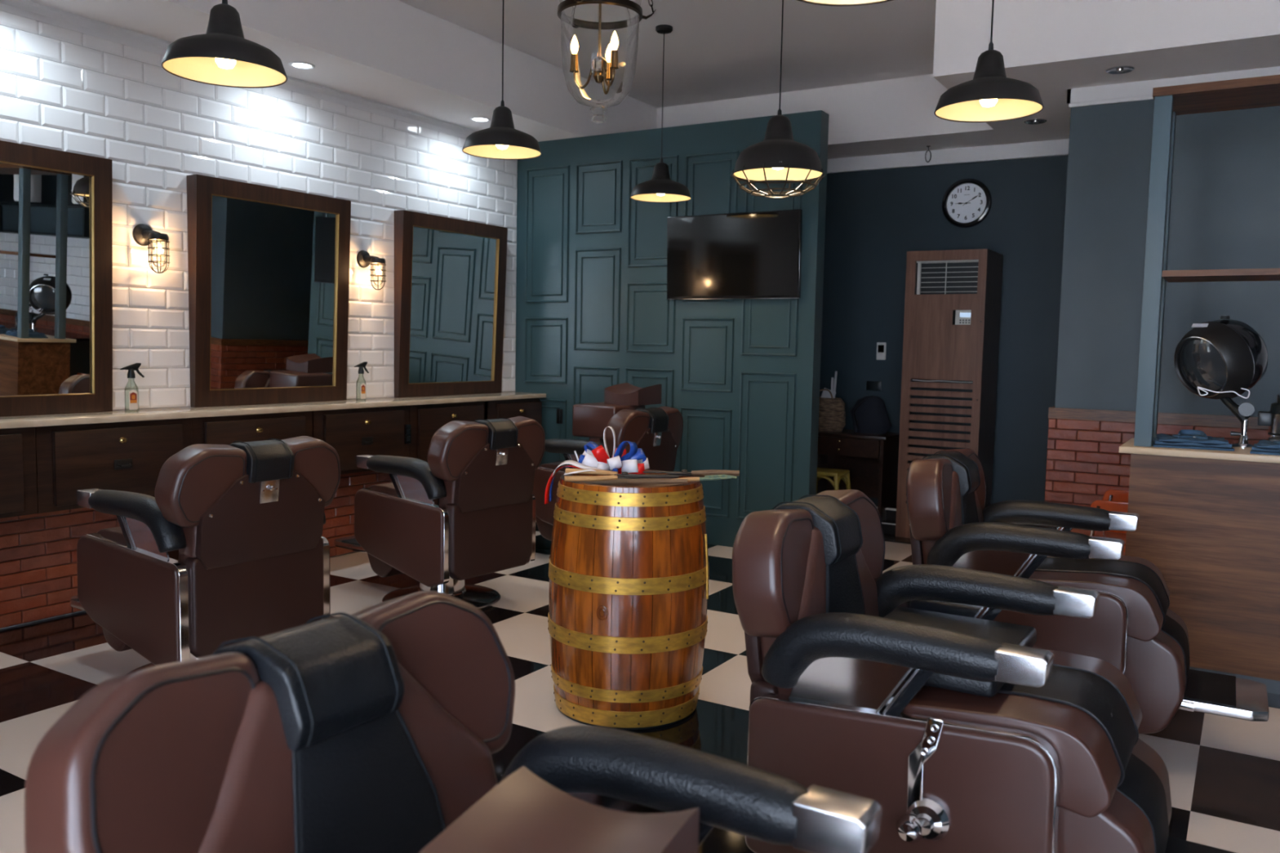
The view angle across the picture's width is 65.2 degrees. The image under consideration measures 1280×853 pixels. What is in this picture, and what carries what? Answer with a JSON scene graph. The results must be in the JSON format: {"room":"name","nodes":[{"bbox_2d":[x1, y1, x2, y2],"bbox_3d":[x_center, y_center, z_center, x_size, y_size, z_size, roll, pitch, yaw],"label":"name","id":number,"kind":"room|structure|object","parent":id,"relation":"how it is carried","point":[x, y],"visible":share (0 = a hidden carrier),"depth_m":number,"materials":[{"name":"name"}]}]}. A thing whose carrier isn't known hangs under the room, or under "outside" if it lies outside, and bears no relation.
{"room":"salon","nodes":[
{"label":"salon","id":0,"kind":"room"},
{"bbox_2d":[0,10,517,629],"bbox_3d":[-2.545,-0.755,5.247,0.158,3.290,9.050,4,5,31],"label":"wall","id":1,"kind":"structure","parent":0,"point":[168,352],"depth_m":5.32,"materials":[{"name":"white tile"}]},
{"bbox_2d":[132,223,169,273],"bbox_3d":[-2.454,-0.900,5.053,0.181,0.253,0.112,4,5,31],"label":"wall sconce","id":2,"kind":"object","parent":1,"relation":"attached to","point":[143,234],"visible":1,"depth_m":5.04,"materials":[{"name":"black metal"}]},
{"bbox_2d":[150,240,166,267],"bbox_3d":[-2.421,-0.868,5.035,0.076,0.135,0.076,4,5,31],"label":"bulb","id":3,"kind":"object","parent":2,"relation":"on","point":[158,249],"depth_m":5.03,"materials":[{"name":"white glass"}]},
{"bbox_2d":[0,471,391,628],"bbox_3d":[-2.865,0.646,4.718,0.025,0.550,7.250,4,5,31],"label":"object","id":4,"kind":"structure","parent":1,"relation":"attached to","point":[44,588],"depth_m":4.79,"materials":[{"name":"brick"}]},
{"bbox_2d":[0,0,477,138],"bbox_3d":[-2.812,-1.894,4.509,0.035,0.070,7.250,4,5,31],"label":"trim","id":5,"kind":"structure","parent":1,"relation":"attached to","point":[24,8],"depth_m":5.07,"materials":[{"name":"white paint"}]},
{"bbox_2d":[0,391,546,429],"bbox_3d":[-2.734,-0.029,4.589,0.304,0.032,7.248,4,5,31],"label":"countertop","id":6,"kind":"structure","parent":1,"relation":"attached to","point":[55,420],"depth_m":5.33,"materials":[{"name":"stone"}]},
{"bbox_2d":[0,426,37,518],"bbox_3d":[-2.975,0.213,4.197,0.270,0.394,0.769,4,5,31],"label":"drawer unit","id":7,"kind":"object","parent":6,"relation":"attached to","point":[18,469],"visible":0.96,"depth_m":4.39,"materials":[{"name":"brown wood"}]},
{"bbox_2d":[0,140,112,417],"bbox_3d":[-2.885,-0.653,4.463,0.087,1.225,1.070,4,5,31],"label":"wall mirror","id":8,"kind":"object","parent":6,"relation":"on","point":[56,206],"visible":1,"depth_m":4.68,"materials":[{"name":"brown wood"}]},
{"bbox_2d":[0,162,92,395],"bbox_3d":[-2.881,-0.653,4.461,0.041,1.049,0.894,4,5,31],"label":"mirror glass","id":9,"kind":"object","parent":8,"relation":"attached to","point":[46,209],"depth_m":4.65,"materials":[{"name":"white"}]},
{"bbox_2d":[35,417,191,513],"bbox_3d":[-2.570,0.168,4.853,0.272,0.394,0.769,4,5,31],"label":"drawer unit","id":10,"kind":"object","parent":6,"relation":"attached to","point":[130,456],"visible":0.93,"depth_m":4.71,"materials":[{"name":"brown wood"}]},
{"bbox_2d":[120,363,144,412],"bbox_3d":[-2.511,-0.194,4.956,0.038,0.243,0.114,5,6,40],"label":"spray bottle","id":11,"kind":"object","parent":6,"relation":"on","point":[133,394],"visible":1,"depth_m":4.95,"materials":[{"name":"clear plastic"}]},
{"bbox_2d":[191,411,312,444],"bbox_3d":[-2.168,0.122,5.508,0.270,0.394,0.769,4,5,31],"label":"drawer unit","id":12,"kind":"object","parent":6,"relation":"attached to","point":[225,430],"visible":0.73,"depth_m":5.40,"materials":[{"name":"brown wood"}]},
{"bbox_2d":[186,173,351,407],"bbox_3d":[-2.092,-0.743,5.751,0.087,1.225,1.050,4,5,31],"label":"wall mirror","id":13,"kind":"object","parent":6,"relation":"on","point":[268,267],"visible":1,"depth_m":5.68,"materials":[{"name":"brown wood"}]},
{"bbox_2d":[210,195,337,389],"bbox_3d":[-2.088,-0.743,5.749,0.041,1.049,0.874,4,5,31],"label":"mirror glass","id":14,"kind":"object","parent":13,"relation":"attached to","point":[273,262],"depth_m":5.72,"materials":[{"name":"white"}]},
{"bbox_2d":[311,405,408,474],"bbox_3d":[-1.760,0.076,6.171,0.272,0.394,0.769,4,5,31],"label":"drawer unit","id":15,"kind":"object","parent":6,"relation":"attached to","point":[373,431],"visible":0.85,"depth_m":6.08,"materials":[{"name":"brown wood"}]},
{"bbox_2d":[354,361,368,400],"bbox_3d":[-1.730,-0.282,6.228,0.038,0.243,0.114,4,5,31],"label":"spray bottle","id":16,"kind":"object","parent":6,"relation":"on","point":[362,365],"visible":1,"depth_m":6.22,"materials":[{"name":"clear plastic"}]},
{"bbox_2d":[404,424,411,444],"bbox_3d":[-1.494,0.048,6.432,0.012,0.124,0.056,4,5,31],"label":"wall socket","id":17,"kind":"object","parent":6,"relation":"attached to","point":[407,428],"visible":1,"depth_m":6.43,"materials":[{"name":"black plastic"}]},
{"bbox_2d":[408,400,487,462],"bbox_3d":[-1.356,0.030,6.828,0.270,0.394,0.769,4,5,31],"label":"drawer unit","id":18,"kind":"object","parent":6,"relation":"attached to","point":[425,420],"visible":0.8,"depth_m":6.59,"materials":[{"name":"brown wood"}]},
{"bbox_2d":[394,209,507,397],"bbox_3d":[-1.306,-0.832,7.029,0.087,1.225,1.065,4,5,31],"label":"wall mirror","id":19,"kind":"object","parent":6,"relation":"on","point":[450,273],"visible":1,"depth_m":6.96,"materials":[{"name":"brown wood"}]},
{"bbox_2d":[408,226,497,382],"bbox_3d":[-1.302,-0.832,7.027,0.041,1.049,0.889,4,5,31],"label":"mirror glass","id":20,"kind":"object","parent":19,"relation":"attached to","point":[453,271],"depth_m":7.01,"materials":[{"name":"white"}]},
{"bbox_2d":[484,398,542,425],"bbox_3d":[-1.003,-0.010,7.403,0.270,0.394,0.650,4,5,31],"label":"drawer unit","id":21,"kind":"object","parent":6,"relation":"attached to","point":[531,408],"visible":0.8,"depth_m":7.33,"materials":[{"name":"brown wood"}]},
{"bbox_2d":[27,0,657,142],"bbox_3d":[-2.292,-2.152,4.782,0.608,0.419,8.290,4,5,31],"label":"ceiling","id":22,"kind":"structure","parent":1,"relation":"attached to","point":[395,53],"depth_m":5.84,"materials":[{"name":"white paint"}]},
{"bbox_2d":[356,249,386,289],"bbox_3d":[-1.680,-0.988,6.310,0.181,0.253,0.112,4,5,31],"label":"wall sconce","id":23,"kind":"object","parent":1,"relation":"attached to","point":[364,260],"visible":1,"depth_m":6.30,"materials":[{"name":"black metal"}]},
{"bbox_2d":[372,264,384,284],"bbox_3d":[-1.648,-0.956,6.292,0.076,0.135,0.076,4,5,31],"label":"bulb","id":24,"kind":"object","parent":23,"relation":"on","point":[377,269],"depth_m":6.30,"materials":[{"name":"white glass"}]},
{"bbox_2d":[288,61,315,69],"bbox_3d":[-1.862,-1.988,5.511,0.140,0.008,0.140,4,5,31],"label":"recessed light","id":25,"kind":"object","parent":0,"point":[297,64],"visible":1,"depth_m":5.50,"materials":[{"name":"white"}]},
{"bbox_2d":[470,116,490,122],"bbox_3d":[-1.080,-2.075,6.765,0.140,0.008,0.140,4,5,31],"label":"recessed light","id":26,"kind":"object","parent":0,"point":[480,119],"visible":1,"depth_m":6.76,"materials":[{"name":"white"}]},
{"bbox_2d":[0,522,1279,852],"bbox_3d":[1.033,1.178,3.240,8.670,0.100,9.150,4,5,31],"label":"floor","id":27,"kind":"structure","parent":0,"point":[1224,772],"depth_m":3.77,"materials":[{"name":"tile"}]},
{"bbox_2d":[70,435,340,673],"bbox_3d":[-1.839,0.512,4.035,1.165,0.988,0.734,4,6,33],"label":"barber chair","id":28,"kind":"object","parent":27,"relation":"on","point":[229,544],"visible":0.88,"depth_m":3.66,"materials":[{"name":"brown leather"}]},
{"bbox_2d":[97,526,178,560],"bbox_3d":[-1.825,0.469,4.024,0.425,0.173,0.550,4,6,33],"label":"seat cushion","id":29,"kind":"object","parent":28,"relation":"on","point":[114,533],"depth_m":3.80,"materials":[{"name":"brown leather"}]},
{"bbox_2d":[333,416,545,610],"bbox_3d":[-1.137,0.420,5.330,1.165,0.988,0.734,5,6,36],"label":"barber chair","id":30,"kind":"object","parent":27,"relation":"on","point":[468,511],"visible":1,"depth_m":4.96,"materials":[{"name":"brown leather"}]},
{"bbox_2d":[368,482,438,505],"bbox_3d":[-1.124,0.377,5.317,0.425,0.173,0.550,5,6,36],"label":"seat cushion","id":31,"kind":"object","parent":30,"relation":"on","point":[388,488],"depth_m":5.10,"materials":[{"name":"brown leather"}]},
{"bbox_2d":[24,591,882,852],"bbox_3d":[-0.034,0.789,1.152,1.254,0.974,0.734,4,5,31],"label":"barber chair","id":32,"kind":"object","parent":27,"relation":"on","point":[374,729],"visible":0.91,"depth_m":1.31,"materials":[{"name":"brown leather"}]},
{"bbox_2d":[419,766,699,852],"bbox_3d":[-0.103,0.552,1.143,0.260,0.181,0.300,3,5,26],"label":"seat","id":33,"kind":"object","parent":32,"relation":"on","point":[523,813],"visible":1,"depth_m":1.20,"materials":[{"name":"brown leather"}]},
{"bbox_2d":[531,406,683,558],"bbox_3d":[-0.364,0.349,6.390,1.165,0.988,0.734,4,6,32],"label":"barber chair","id":34,"kind":"object","parent":27,"relation":"on","point":[658,431],"visible":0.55,"depth_m":6.08,"materials":[{"name":"brown leather"}]},
{"bbox_2d":[540,462,569,471],"bbox_3d":[-0.350,0.305,6.378,0.425,0.173,0.550,4,6,32],"label":"seat cushion","id":35,"kind":"object","parent":34,"relation":"on","point":[551,465],"depth_m":6.17,"materials":[{"name":"brown leather"}]},
{"bbox_2d":[572,382,661,438],"bbox_3d":[-0.144,-0.105,6.285,0.365,0.326,0.470,4,5,31],"label":"seat","id":36,"kind":"object","parent":34,"relation":"on","point":[588,420],"visible":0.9,"depth_m":6.17,"materials":[{"name":"brown leather"}]},
{"bbox_2d":[604,382,661,405],"bbox_3d":[-0.043,-0.207,6.328,0.250,0.126,0.280,4,5,31],"label":"cushion","id":37,"kind":"object","parent":36,"relation":"on","point":[624,393],"depth_m":6.25,"materials":[{"name":"brown leather"}]},
{"bbox_2d":[547,469,709,730],"bbox_3d":[-0.044,0.626,3.786,0.607,0.870,0.605,4,5,31],"label":"barrel","id":38,"kind":"object","parent":27,"relation":"on","point":[628,567],"visible":0.96,"depth_m":3.54,"materials":[{"name":"brown wood"}]},
{"bbox_2d":[544,426,649,504],"bbox_3d":[-0.154,0.146,3.747,0.402,0.290,0.185,0,5,-17],"label":"ribbon bow","id":39,"kind":"object","parent":38,"relation":"on","point":[635,462],"visible":0.88,"depth_m":3.73,"materials":[{"name":"white"}]},
{"bbox_2d":[564,468,679,481],"bbox_3d":[-0.066,0.179,3.640,0.414,0.037,0.108,1,5,-1],"label":"pruning shears","id":40,"kind":"object","parent":38,"relation":"on","point":[612,475],"visible":0.95,"depth_m":3.62,"materials":[{"name":"brown wood"}]},
{"bbox_2d":[626,474,737,484],"bbox_3d":[0.152,0.189,3.585,0.396,0.034,0.045,1,5,-2],"label":"pruning shears","id":41,"kind":"object","parent":38,"relation":"on","point":[682,480],"visible":1,"depth_m":3.57,"materials":[{"name":"brown wood"}]},
{"bbox_2d":[643,469,739,477],"bbox_3d":[0.175,0.175,3.720,0.383,0.037,0.108,1,5,-3],"label":"pruning shears","id":42,"kind":"object","parent":38,"relation":"on","point":[701,473],"visible":0.84,"depth_m":3.70,"materials":[{"name":"brown wood"}]},
{"bbox_2d":[816,466,850,494],"bbox_3d":[1.370,0.552,7.393,0.340,0.463,0.330,4,5,31],"label":"plastic stool","id":43,"kind":"object","parent":27,"relation":"on","point":[822,473],"visible":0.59,"depth_m":7.29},
{"bbox_2d":[817,429,899,521],"bbox_3d":[1.646,0.406,7.771,0.650,0.725,0.472,4,5,31],"label":"desk","id":44,"kind":"object","parent":27,"relation":"on","point":[871,460],"visible":0.75,"depth_m":7.64,"materials":[{"name":"brown wood"}]},
{"bbox_2d":[817,388,845,432],"bbox_3d":[1.465,-0.129,7.770,0.281,0.333,0.215,4,5,31],"label":"woven bag","id":45,"kind":"object","parent":44,"relation":"on","point":[832,414],"visible":0.78,"depth_m":7.68,"materials":[{"name":"wicker"}]},
{"bbox_2d":[821,387,835,398],"bbox_3d":[1.444,-0.202,7.742,0.148,0.193,0.012,4,5,31],"label":"magazine","id":46,"kind":"object","parent":45,"relation":"in","point":[825,393],"visible":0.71,"depth_m":7.73,"materials":[{"name":"grey paper"}]},
{"bbox_2d":[831,371,837,398],"bbox_3d":[1.498,-0.239,7.742,0.042,0.380,0.024,4,5,31],"label":"poster","id":47,"kind":"object","parent":45,"relation":"in","point":[833,387],"visible":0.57,"depth_m":7.73,"materials":[{"name":"grey paper"}]},
{"bbox_2d":[849,395,891,434],"bbox_3d":[1.776,-0.093,7.697,0.322,0.285,0.193,3,5,18],"label":"backpack","id":48,"kind":"object","parent":44,"relation":"on","point":[868,414],"visible":1,"depth_m":7.63,"materials":[{"name":"black fabric"}]},
{"bbox_2d":[895,248,1003,537],"bbox_3d":[2.246,-0.221,7.269,0.556,2.055,0.503,4,5,31],"label":"air conditioner","id":49,"kind":"object","parent":27,"relation":"on","point":[953,299],"visible":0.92,"depth_m":7.07,"materials":[{"name":"brown wood"}]},
{"bbox_2d":[916,259,978,294],"bbox_3d":[2.155,-1.046,7.022,0.438,0.235,0.020,4,5,31],"label":"grille","id":50,"kind":"object","parent":49,"relation":"attached to","point":[919,263],"depth_m":7.03,"materials":[{"name":"grey plastic"}]},
{"bbox_2d":[732,489,1235,852],"bbox_3d":[0.822,0.705,2.306,1.196,0.988,0.795,4,6,32],"label":"barber chair","id":51,"kind":"object","parent":27,"relation":"on","point":[1056,761],"visible":0.97,"depth_m":2.16,"materials":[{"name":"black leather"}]},
{"bbox_2d":[883,606,1036,697],"bbox_3d":[0.721,0.529,2.404,0.360,0.045,0.490,4,5,31],"label":"board","id":52,"kind":"object","parent":51,"relation":"on","point":[999,633],"visible":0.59,"depth_m":2.47,"materials":[{"name":"black leather"}]},
{"bbox_2d":[902,649,1142,817],"bbox_3d":[0.887,0.662,2.292,0.425,0.173,0.550,4,6,32],"label":"seat cushion","id":53,"kind":"object","parent":51,"relation":"on","point":[1090,713],"depth_m":2.11,"materials":[{"name":"brown leather"}]},
{"bbox_2d":[906,448,1269,733],"bbox_3d":[1.556,0.618,3.546,1.165,0.988,0.734,4,5,30],"label":"barber chair","id":54,"kind":"object","parent":27,"relation":"on","point":[1133,628],"visible":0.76,"depth_m":3.34,"materials":[{"name":"brown leather"}]},
{"bbox_2d":[1028,555,1169,641],"bbox_3d":[1.608,0.576,3.512,0.425,0.173,0.550,4,5,30],"label":"seat cushion","id":55,"kind":"object","parent":54,"relation":"on","point":[1144,590],"depth_m":3.34,"materials":[{"name":"brown leather"}]},
{"bbox_2d":[1089,500,1128,552],"bbox_3d":[2.486,0.684,5.046,0.420,0.652,0.460,4,5,31],"label":"chair","id":56,"kind":"object","parent":27,"relation":"on","point":[1117,506],"visible":0.06,"depth_m":4.92,"materials":[{"name":"brown plastic"}]},
{"bbox_2d":[1102,488,1128,533],"bbox_3d":[2.737,0.656,5.443,0.420,0.652,0.460,4,5,31],"label":"chair","id":57,"kind":"object","parent":27,"relation":"on","point":[1120,495],"visible":0.13,"depth_m":5.31,"materials":[{"name":"orange plastic"}]},
{"bbox_2d":[1119,438,1279,694],"bbox_3d":[3.322,0.634,3.846,2.685,0.974,0.520,4,5,31],"label":"reception desk","id":58,"kind":"object","parent":27,"relation":"on","point":[1209,521],"visible":0.77,"depth_m":4.14,"materials":[{"name":"brown wood"}]},
{"bbox_2d":[1152,429,1234,451],"bbox_3d":[2.386,0.052,4.328,0.300,0.070,0.240,3,5,24],"label":"shirt","id":59,"kind":"object","parent":58,"relation":"on","point":[1185,438],"visible":0.99,"depth_m":4.25,"materials":[{"name":"blue fabric"}]},
{"bbox_2d":[1133,74,1279,447],"bbox_3d":[3.405,-0.598,3.709,2.740,1.505,0.420,4,5,31],"label":"frame","id":60,"kind":"object","parent":58,"relation":"on","point":[1170,101],"visible":0.92,"depth_m":4.22,"materials":[{"name":"blue paint"}]},
{"bbox_2d":[1161,267,1279,282],"bbox_3d":[3.326,-0.585,3.750,2.411,0.026,0.375,4,5,31],"label":"shelf","id":61,"kind":"object","parent":60,"relation":"attached to","point":[1237,274],"depth_m":4.16,"materials":[{"name":"brown wood"}]},
{"bbox_2d":[1173,315,1267,448],"bbox_3d":[2.603,-0.207,4.476,0.335,0.572,0.374,-1,5,-23],"label":"dryer","id":62,"kind":"object","parent":58,"relation":"on","point":[1223,360],"visible":0.99,"depth_m":4.36,"materials":[{"name":"black plastic"}]},
{"bbox_2d":[1173,321,1253,399],"bbox_3d":[2.587,-0.293,4.469,0.297,0.344,0.355,0,5,-17],"label":"hood","id":63,"kind":"object","parent":62,"relation":"attached to","point":[1214,360],"depth_m":4.37,"materials":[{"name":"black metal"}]},
{"bbox_2d":[1249,440,1279,455],"bbox_3d":[2.676,0.077,4.087,0.300,0.070,0.240,4,6,34],"label":"shirt","id":64,"kind":"object","parent":58,"relation":"on","point":[1263,446],"visible":1,"depth_m":4.06,"materials":[{"name":"blue fabric"}]},
{"bbox_2d":[1268,437,1279,441],"bbox_3d":[2.790,0.076,4.282,0.170,0.045,0.150,4,5,31],"label":"box","id":65,"kind":"object","parent":58,"relation":"on","point":[1269,438],"visible":0.24,"depth_m":4.26,"materials":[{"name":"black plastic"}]},
{"bbox_2d":[1257,393,1279,439],"bbox_3d":[2.779,-0.065,4.296,0.210,0.232,0.169,4,5,31],"label":"steel canister","id":66,"kind":"object","parent":65,"relation":"on","point":[1271,419],"visible":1,"depth_m":4.29,"materials":[{"name":"grey metal"}]},
{"bbox_2d":[398,0,936,107],"bbox_3d":[1.124,-2.203,3.006,8.670,0.100,9.250,4,5,31],"label":"ceiling","id":67,"kind":"structure","parent":0,"point":[715,50],"depth_m":6.29,"materials":[{"name":"white paint"}]},
{"bbox_2d":[161,0,287,88],"bbox_3d":[-1.333,-1.679,3.202,0.378,1.069,0.378,4,5,31],"label":"pendant lamp","id":68,"kind":"object","parent":67,"relation":"hanging from","point":[222,56],"visible":1,"depth_m":3.20,"materials":[{"name":"black metal"}]},
{"bbox_2d":[462,0,542,159],"bbox_3d":[-0.650,-1.818,4.748,0.378,1.016,0.378,4,5,31],"label":"pendant lamp","id":69,"kind":"object","parent":67,"relation":"hanging from","point":[501,140],"visible":1,"depth_m":4.73,"materials":[{"name":"black metal"}]},
{"bbox_2d":[557,0,656,123],"bbox_3d":[-0.167,-1.670,3.640,0.354,1.105,0.362,4,5,31],"label":"lantern","id":70,"kind":"object","parent":67,"relation":"hanging from","point":[603,69],"visible":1,"depth_m":3.72,"materials":[{"name":"clear glass"}]},
{"bbox_2d":[630,24,691,202],"bbox_3d":[0.137,-1.911,6.104,0.378,1.021,0.378,4,5,31],"label":"pendant lamp","id":71,"kind":"object","parent":67,"relation":"hanging from","point":[660,188],"visible":1,"depth_m":6.08,"materials":[{"name":"black metal"}]},
{"bbox_2d":[730,0,826,198],"bbox_3d":[0.674,-1.706,4.788,0.456,1.194,0.456,4,5,31],"label":"pendant","id":72,"kind":"object","parent":67,"relation":"hanging from","point":[778,157],"visible":1,"depth_m":4.74,"materials":[{"name":"black metal"}]},
{"bbox_2d":[797,0,892,6],"bbox_3d":[0.528,-1.596,2.386,0.378,1.029,0.378,4,5,31],"label":"pendant lamp","id":73,"kind":"object","parent":67,"relation":"hanging from","point":[824,2],"visible":1,"depth_m":2.61,"materials":[{"name":"black metal"}]},
{"bbox_2d":[933,0,1044,122],"bbox_3d":[1.281,-1.673,3.612,0.378,1.046,0.378,4,5,31],"label":"pendant lamp","id":74,"kind":"object","parent":67,"relation":"hanging from","point":[991,95],"visible":1,"depth_m":3.61,"materials":[{"name":"black metal"}]},
{"bbox_2d":[515,110,829,547],"bbox_3d":[0.115,-0.647,7.135,2.440,2.870,0.130,4,5,31],"label":"wall","id":75,"kind":"structure","parent":0,"point":[770,317],"depth_m":6.95,"materials":[{"name":"teal paint"}]},
{"bbox_2d":[556,408,562,423],"bbox_3d":[-0.605,-0.077,7.535,0.053,0.110,0.010,4,5,31],"label":"wall socket","id":76,"kind":"object","parent":75,"relation":"attached to","point":[559,412],"visible":1,"depth_m":7.53,"materials":[{"name":"black plastic"}]},
{"bbox_2d":[524,151,802,519],"bbox_3d":[0.069,-0.645,7.078,2.230,2.473,0.014,4,5,31],"label":"trim","id":77,"kind":"structure","parent":75,"relation":"attached to","point":[731,152],"depth_m":7.05,"materials":[{"name":"teal paint"}]},
{"bbox_2d":[666,208,802,299],"bbox_3d":[0.615,-1.135,6.678,0.986,0.566,0.064,4,5,31],"label":"television","id":78,"kind":"object","parent":75,"relation":"attached to","point":[754,255],"visible":1,"depth_m":6.64,"materials":[{"name":"black"}]},
{"bbox_2d":[924,145,931,162],"bbox_3d":[2.124,-2.007,7.374,0.030,0.120,0.041,-1,5,-24],"label":"ceiling hook","id":79,"kind":"object","parent":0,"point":[928,146],"visible":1,"depth_m":7.37,"materials":[{"name":"black metal"}]},
{"bbox_2d":[819,155,1068,506],"bbox_3d":[3.445,-0.781,6.971,8.270,3.290,0.150,4,5,31],"label":"wall","id":80,"kind":"structure","parent":0,"point":[873,218],"depth_m":7.47,"materials":[{"name":"paint"}]},
{"bbox_2d":[866,381,881,391],"bbox_3d":[1.846,-0.321,7.891,0.120,0.073,0.012,4,5,31],"label":"switch plate","id":81,"kind":"object","parent":80,"relation":"attached to","point":[871,385],"visible":1,"depth_m":7.88,"materials":[{"name":"black plastic"}]},
{"bbox_2d":[876,342,886,359],"bbox_3d":[1.891,-0.590,7.838,0.072,0.136,0.023,4,5,31],"label":"thermostat","id":82,"kind":"object","parent":80,"relation":"attached to","point":[881,347],"visible":1,"depth_m":7.83,"materials":[{"name":"grey plastic"}]},
{"bbox_2d":[875,505,896,534],"bbox_3d":[1.945,0.703,7.650,0.280,0.165,0.440,4,5,31],"label":"trim","id":83,"kind":"structure","parent":80,"relation":"attached to","point":[891,515],"depth_m":7.48,"materials":[{"name":"black stone"}]},
{"bbox_2d":[876,506,896,524],"bbox_3d":[1.861,0.671,7.509,0.280,0.104,0.125,4,5,31],"label":"trim","id":84,"kind":"structure","parent":80,"relation":"attached to","point":[886,508],"depth_m":7.51,"materials":[{"name":"white metal"}]},
{"bbox_2d":[826,138,1069,173],"bbox_3d":[1.552,-2.071,7.939,3.885,0.108,0.030,4,5,31],"label":"trim","id":85,"kind":"structure","parent":80,"relation":"attached to","point":[1055,147],"depth_m":7.46,"materials":[{"name":"white paint"}]},
{"bbox_2d":[942,177,991,227],"bbox_3d":[2.421,-1.657,7.422,0.360,0.360,0.047,4,5,31],"label":"wall clock","id":86,"kind":"object","parent":80,"relation":"attached to","point":[966,202],"visible":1,"depth_m":7.42,"materials":[{"name":"black"}]},
{"bbox_2d":[1023,118,1047,124],"bbox_3d":[2.574,-1.983,6.511,0.140,0.012,0.140,4,5,31],"label":"recessed light","id":87,"kind":"object","parent":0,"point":[1036,121],"visible":1,"depth_m":6.50,"materials":[{"name":"silver metal"}]},
{"bbox_2d":[1054,99,1279,417],"bbox_3d":[4.683,-0.410,5.306,4.385,2.870,1.430,4,5,31],"label":"wall","id":88,"kind":"structure","parent":0,"point":[1225,202],"depth_m":5.54,"materials":[{"name":"blue paint"}]},
{"bbox_2d":[657,73,1070,159],"bbox_3d":[3.287,-2.189,6.552,8.270,0.419,0.560,4,5,31],"label":"ceiling","id":89,"kind":"structure","parent":88,"relation":"attached to","point":[895,115],"depth_m":7.25,"materials":[{"name":"white paint"}]},
{"bbox_2d":[884,535,911,544],"bbox_3d":[1.151,0.766,7.625,3.860,0.012,0.160,4,5,31],"label":"trim","id":90,"kind":"structure","parent":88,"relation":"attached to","point":[889,539],"depth_m":7.16,"materials":[{"name":"black wood"}]},
{"bbox_2d":[933,0,1279,128],"bbox_3d":[4.141,-2.032,4.827,5.003,0.419,1.500,4,5,31],"label":"ceiling","id":91,"kind":"structure","parent":88,"relation":"attached to","point":[1055,46],"depth_m":5.16,"materials":[{"name":"white paint"}]},
{"bbox_2d":[1105,65,1134,74],"bbox_3d":[2.539,-1.884,5.293,0.140,0.012,0.140,4,5,31],"label":"recessed light","id":92,"kind":"object","parent":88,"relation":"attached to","point":[1124,68],"visible":1,"depth_m":5.29,"materials":[{"name":"silver metal"}]},
{"bbox_2d":[1044,417,1268,555],"bbox_3d":[4.646,0.527,5.374,4.414,0.980,1.464,4,5,31],"label":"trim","id":93,"kind":"structure","parent":88,"relation":"attached to","point":[1115,469],"depth_m":5.76,"materials":[{"name":"brick"}]},
{"bbox_2d":[1047,419,1268,505],"bbox_3d":[4.282,0.574,4.771,4.398,0.980,0.012,4,5,31],"label":"trim","id":94,"kind":"structure","parent":88,"relation":"attached to","point":[1056,420],"depth_m":5.78,"materials":[{"name":"brown brick"}]},
{"bbox_2d":[1048,406,1268,429],"bbox_3d":[4.655,0.007,5.334,4.414,0.063,1.460,4,5,31],"label":"trim","id":95,"kind":"structure","parent":88,"relation":"attached to","point":[1163,418],"depth_m":5.55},
{"bbox_2d":[1066,66,1279,108],"bbox_3d":[4.688,-1.790,5.177,4.405,0.100,1.420,4,5,31],"label":"trim","id":96,"kind":"structure","parent":88,"relation":"attached to","point":[1142,90],"depth_m":5.53,"materials":[{"name":"white paint"}]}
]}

